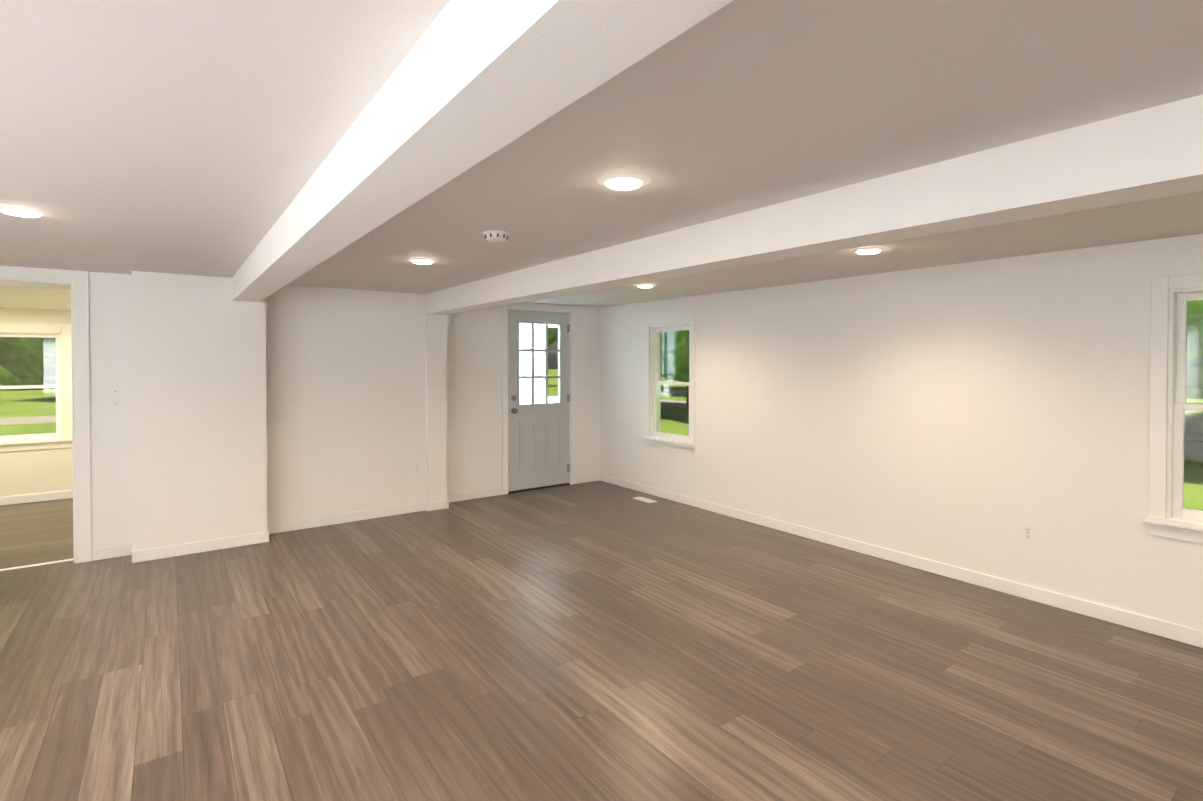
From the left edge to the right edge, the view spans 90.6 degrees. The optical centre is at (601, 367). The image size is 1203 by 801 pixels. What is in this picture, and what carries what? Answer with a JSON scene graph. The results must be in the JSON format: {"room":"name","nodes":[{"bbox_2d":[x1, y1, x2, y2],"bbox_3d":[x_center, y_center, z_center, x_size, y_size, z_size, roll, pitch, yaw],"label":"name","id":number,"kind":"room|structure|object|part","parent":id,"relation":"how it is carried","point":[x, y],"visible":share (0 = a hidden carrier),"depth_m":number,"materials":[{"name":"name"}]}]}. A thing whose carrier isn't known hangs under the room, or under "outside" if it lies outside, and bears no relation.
{"room":"empty living room","nodes":[
{"label":"empty living room","id":0,"kind":"room"},
{"bbox_2d":[0,281,70,309],"bbox_3d":[-5.694,-0.713,4.948,3.030,0.230,2.570,0,1,-36],"label":"ceiling","id":1,"kind":"structure","parent":0,"point":[32,295],"depth_m":4.97,"materials":[{"name":"beige paint"}]},
{"bbox_2d":[0,307,72,496],"bbox_3d":[-6.354,0.345,5.983,2.890,2.130,0.140,0,1,-36],"label":"wall","id":2,"kind":"structure","parent":0,"point":[26,472],"depth_m":6.22,"materials":[{"name":"beige paint"}]},
{"bbox_2d":[0,322,71,451],"bbox_3d":[-6.176,0.201,6.086,1.210,1.325,0.180,0,1,-36],"label":"window","id":3,"kind":"structure","parent":2,"relation":"in","point":[63,331],"depth_m":6.29,"materials":[{"name":"white paint"}]},
{"bbox_3d":[-6.180,0.202,6.091,0.964,1.110,0.077,0,1,-36],"label":"adjacent window sash","id":4,"kind":"part","parent":3,"relation":"part of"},
{"bbox_2d":[0,490,72,505],"bbox_3d":[-6.365,1.368,5.891,2.750,0.085,0.013,0,1,-36],"label":"baseboard","id":5,"kind":"structure","parent":2,"relation":"attached to","point":[18,499],"depth_m":6.22,"materials":[{"name":"white paint"}]},
{"bbox_2d":[131,271,266,550],"bbox_3d":[-3.142,0.360,4.689,0.855,2.130,0.235,0,1,-36],"label":"wall","id":6,"kind":"structure","parent":0,"point":[199,406],"depth_m":4.57,"materials":[{"name":"white paint"}]},
{"bbox_2d":[128,529,271,562],"bbox_3d":[-3.071,1.383,4.601,0.881,0.085,0.016,0,1,-36],"label":"baseboard","id":7,"kind":"structure","parent":6,"relation":"attached to","point":[261,537],"depth_m":4.57,"materials":[{"name":"white paint"}]},
{"bbox_2d":[89,272,425,549],"bbox_3d":[-3.890,0.362,4.487,5.110,2.130,0.320,0,1,-36],"label":"wall","id":8,"kind":"structure","parent":0,"point":[345,400],"depth_m":5.29,"materials":[{"name":"white paint"}]},
{"bbox_2d":[0,558,73,570],"bbox_3d":[-4.249,1.428,4.170,0.880,0.006,0.040,0,1,-36],"label":"trim","id":9,"kind":"structure","parent":8,"relation":"attached to","point":[32,565],"depth_m":4.30,"materials":[{"name":"white paint"}]},
{"bbox_2d":[0,265,90,562],"bbox_3d":[-4.216,0.364,4.112,1.050,2.135,0.130,0,1,-36],"label":"door frame","id":10,"kind":"structure","parent":8,"relation":"attached to","point":[78,281],"depth_m":4.33,"materials":[{"name":"white paint"}]},
{"bbox_2d":[109,390,121,405],"bbox_3d":[-3.642,0.227,4.460,0.072,0.116,0.012,0,1,-36],"label":"switch plate","id":11,"kind":"object","parent":8,"relation":"attached to","point":[115,397],"visible":1,"depth_m":4.46,"materials":[{"name":"white plastic"}]},
{"bbox_2d":[413,460,420,472],"bbox_3d":[-1.800,0.972,5.813,0.072,0.116,0.009,0,1,-36],"label":"outlet","id":12,"kind":"object","parent":8,"relation":"attached to","point":[416,466],"visible":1,"depth_m":5.81,"materials":[{"name":"white plastic"}]},
{"bbox_2d":[447,302,599,493],"bbox_3d":[-0.888,0.336,6.787,2.050,2.130,0.140,0,1,-36],"label":"wall","id":13,"kind":"structure","parent":0,"point":[474,400],"depth_m":6.44,"materials":[{"name":"white paint"}]},
{"bbox_2d":[436,487,502,504],"bbox_3d":[-1.379,1.363,6.344,0.720,0.085,0.016,0,1,-36],"label":"baseboard","id":14,"kind":"structure","parent":13,"relation":"attached to","point":[476,494],"depth_m":6.33,"materials":[{"name":"white paint"}]},
{"bbox_2d":[508,310,569,490],"bbox_3d":[-0.699,0.368,6.830,0.809,2.019,0.109,0,1,-36],"label":"entry door","id":15,"kind":"structure","parent":13,"relation":"in","point":[538,445],"depth_m":6.83,"materials":[{"name":"grey paint"}]},
{"bbox_2d":[508,483,569,493],"bbox_3d":[-0.735,1.391,6.886,0.810,0.018,0.100,0,1,-36],"label":"door threshold sill","id":16,"kind":"structure","parent":13,"relation":"attached to","point":[536,488],"depth_m":6.84,"materials":[{"name":"black metal"}]},
{"bbox_2d":[502,303,575,494],"bbox_3d":[-0.743,0.339,6.884,0.960,2.120,0.158,0,1,-36],"label":"door frame","id":17,"kind":"structure","parent":13,"relation":"attached to","point":[571,310],"depth_m":6.85,"materials":[{"name":"white paint"}]},
{"bbox_2d":[576,473,599,483],"bbox_3d":[-0.180,1.353,7.219,0.330,0.085,0.013,0,1,-36],"label":"baseboard","id":18,"kind":"structure","parent":13,"relation":"attached to","point":[594,477],"depth_m":7.22,"materials":[{"name":"white paint"}]},
{"bbox_2d":[0,480,1202,800],"bbox_3d":[-1.193,1.508,2.710,7.640,0.120,11.530,0,1,-36],"label":"floor","id":19,"kind":"structure","parent":0,"point":[594,642],"depth_m":2.82,"materials":[{"name":"wood"}]},
{"bbox_2d":[425,294,446,502],"bbox_3d":[-1.731,0.344,6.033,0.200,2.130,0.365,0,1,-36],"label":"post","id":20,"kind":"object","parent":19,"relation":"on","point":[436,404],"visible":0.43,"depth_m":5.88,"materials":[{"name":"white paint"}]},
{"bbox_2d":[633,497,656,502],"bbox_3d":[0.458,1.403,6.301,0.110,0.006,0.270,0,1,-36],"label":"floor vent","id":21,"kind":"object","parent":19,"relation":"in","point":[643,499],"visible":0.96,"depth_m":6.30,"materials":[{"name":"white plastic"}]},
{"bbox_2d":[0,0,1202,306],"bbox_3d":[-0.436,-0.730,1.646,7.640,0.120,8.960,0,1,-36],"label":"ceiling","id":22,"kind":"structure","parent":0,"point":[184,136],"depth_m":1.64,"materials":[{"name":"white paint"}]},
{"bbox_2d":[0,204,51,217],"bbox_3d":[-2.515,-0.672,2.581,0.196,0.018,0.196,0,1,-36],"label":"recessed light","id":23,"kind":"object","parent":22,"relation":"in","point":[20,211],"visible":1,"depth_m":2.55,"materials":[{"name":"white plastic"}]},
{"bbox_2d":[407,257,437,263],"bbox_3d":[-1.162,-0.687,3.865,0.196,0.018,0.196,0,1,-36],"label":"recessed light","id":24,"kind":"object","parent":22,"relation":"in","point":[418,260],"visible":1,"depth_m":3.82,"materials":[{"name":"white plastic"}]},
{"bbox_2d":[232,0,732,301],"bbox_3d":[-0.474,-0.579,1.509,0.185,0.180,8.500,0,1,-36],"label":"beam","id":25,"kind":"structure","parent":22,"relation":"attached to","point":[468,84],"depth_m":1.16,"materials":[{"name":"white paint"}]},
{"bbox_2d":[483,230,508,241],"bbox_3d":[-0.539,-0.665,3.045,0.132,0.042,0.132,0,1,-36],"label":"smoke detector","id":26,"kind":"object","parent":22,"relation":"attached to","point":[495,236],"visible":1,"depth_m":3.00,"materials":[{"name":"white plastic"}]},
{"bbox_2d":[597,172,650,189],"bbox_3d":[0.081,-0.667,2.160,0.196,0.018,0.196,0,1,-36],"label":"recessed light","id":27,"kind":"object","parent":22,"relation":"in","point":[624,181],"visible":1,"depth_m":2.12,"materials":[{"name":"white plastic"}]},
{"bbox_2d":[634,284,655,287],"bbox_3d":[0.378,-0.702,5.148,0.196,0.018,0.196,0,1,-36],"label":"recessed light","id":28,"kind":"object","parent":22,"relation":"in","point":[644,285],"visible":1,"depth_m":5.10,"materials":[{"name":"white plastic"}]},
{"bbox_2d":[427,94,1202,314],"bbox_3d":[0.867,-0.582,2.458,0.200,0.195,8.455,0,1,-36],"label":"beam","id":29,"kind":"structure","parent":22,"relation":"attached to","point":[1150,153],"depth_m":2.02,"materials":[{"name":"white paint"}]},
{"bbox_2d":[851,247,886,254],"bbox_3d":[1.574,-0.683,3.508,0.196,0.018,0.196,0,1,-36],"label":"recessed light","id":30,"kind":"object","parent":22,"relation":"in","point":[867,250],"visible":1,"depth_m":3.46,"materials":[{"name":"white plastic"}]},
{"bbox_2d":[600,234,1202,630],"bbox_3d":[2.595,0.369,3.868,0.140,2.130,8.960,0,1,-36],"label":"wall","id":31,"kind":"structure","parent":0,"point":[971,416],"depth_m":4.06,"materials":[{"name":"white paint"}]},
{"bbox_2d":[642,316,695,453],"bbox_3d":[0.761,0.176,6.347,0.180,1.390,0.800,0,1,-36],"label":"window","id":32,"kind":"structure","parent":31,"relation":"in","point":[651,326],"depth_m":6.44,"materials":[{"name":"white paint"}]},
{"bbox_3d":[0.766,0.166,6.351,0.077,1.195,0.594,0,1,-36],"label":"window sash","id":33,"kind":"part","parent":32,"relation":"part of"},
{"bbox_2d":[600,474,1202,647],"bbox_3d":[2.531,1.392,3.834,0.016,0.085,8.680,0,1,-36],"label":"baseboard","id":34,"kind":"structure","parent":31,"relation":"attached to","point":[1177,632],"depth_m":3.99,"materials":[{"name":"white paint"}]},
{"bbox_2d":[1021,522,1034,543],"bbox_3d":[2.640,1.026,3.686,0.009,0.116,0.072,0,1,-36],"label":"outlet","id":35,"kind":"object","parent":31,"relation":"attached to","point":[1027,532],"visible":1,"depth_m":3.68,"materials":[{"name":"white plastic"}]},
{"bbox_2d":[1143,273,1202,543],"bbox_3d":[3.241,0.215,2.945,0.180,1.390,0.800,0,1,-36],"label":"window","id":36,"kind":"structure","parent":31,"relation":"in","point":[1163,358],"depth_m":3.17,"materials":[{"name":"white paint"}]},
{"bbox_3d":[3.246,0.205,2.949,0.077,1.195,0.594,0,1,-36],"label":"window sash","id":37,"kind":"part","parent":36,"relation":"part of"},
{"label":"outside","id":38,"kind":"structure","parent":0,"visible":0},
{"bbox_2d":[0,369,1202,509],"bbox_3d":[-10.484,1.762,23.136,170.000,0.200,170.000,0,1,-36],"label":"ground","id":39,"kind":"structure","parent":38,"point":[1192,422],"depth_m":20.46,"materials":[{"name":"green plant"}]},
{"bbox_2d":[0,365,55,389],"bbox_3d":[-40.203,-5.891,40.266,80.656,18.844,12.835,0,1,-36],"label":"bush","id":40,"kind":"object","parent":39,"relation":"on","point":[3,376],"depth_m":37.77,"materials":[{"name":"green plant"}]},
{"bbox_2d":[0,337,55,382],"bbox_3d":[-22.965,-5.350,27.475,10.069,13.923,10.961,0,1,-36],"label":"tree","id":41,"kind":"object","parent":39,"relation":"on","point":[29,359],"depth_m":26.28,"materials":[{"name":"green plant"}]},
{"bbox_2d":[548,327,557,346],"bbox_3d":[-6.763,-5.710,39.618,9.955,14.364,9.655,0,1,-36],"label":"tree","id":42,"kind":"object","parent":39,"relation":"on","point":[552,334],"depth_m":39.26,"materials":[{"name":"green plant"}]},
{"bbox_2d":[0,390,1202,453],"bbox_3d":[-10.578,2.243,-27.666,110.000,0.010,88.000,0,1,-36],"label":"strip","id":43,"kind":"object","parent":39,"relation":"on","point":[1191,447],"depth_m":19.00,"materials":[{"name":"grey"}]},
{"bbox_2d":[660,330,688,417],"bbox_3d":[2.161,-3.561,19.897,7.252,10.521,7.583,0,1,-36],"label":"tree","id":44,"kind":"object","parent":39,"relation":"on","point":[682,358],"depth_m":18.09,"materials":[{"name":"green plant"}]},
{"bbox_2d":[1186,388,1202,397],"bbox_3d":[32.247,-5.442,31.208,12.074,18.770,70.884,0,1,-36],"label":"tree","id":45,"kind":"object","parent":39,"relation":"on","point":[1196,393],"depth_m":30.06,"materials":[{"name":"green plant"}]},
{"bbox_2d":[1187,300,1202,388],"bbox_3d":[8.505,-2.562,10.733,7.505,8.735,7.621,0,1,-36],"label":"tree","id":46,"kind":"object","parent":39,"relation":"on","point":[1194,318],"depth_m":9.16,"materials":[{"name":"green plant"}]},
{"bbox_3d":[-1.091,1.626,8.039,3.000,0.420,2.100,0,1,-36],"label":"porch","id":47,"kind":"object","parent":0,"visible":0},
{"bbox_2d":[520,323,557,403],"bbox_3d":[-1.106,0.126,8.042,3.200,2.580,2.150,0,1,-36],"label":"wall","id":48,"kind":"structure","parent":47,"relation":"on","point":[538,343],"depth_m":9.14,"materials":[{"name":"white paint"}]}
]}

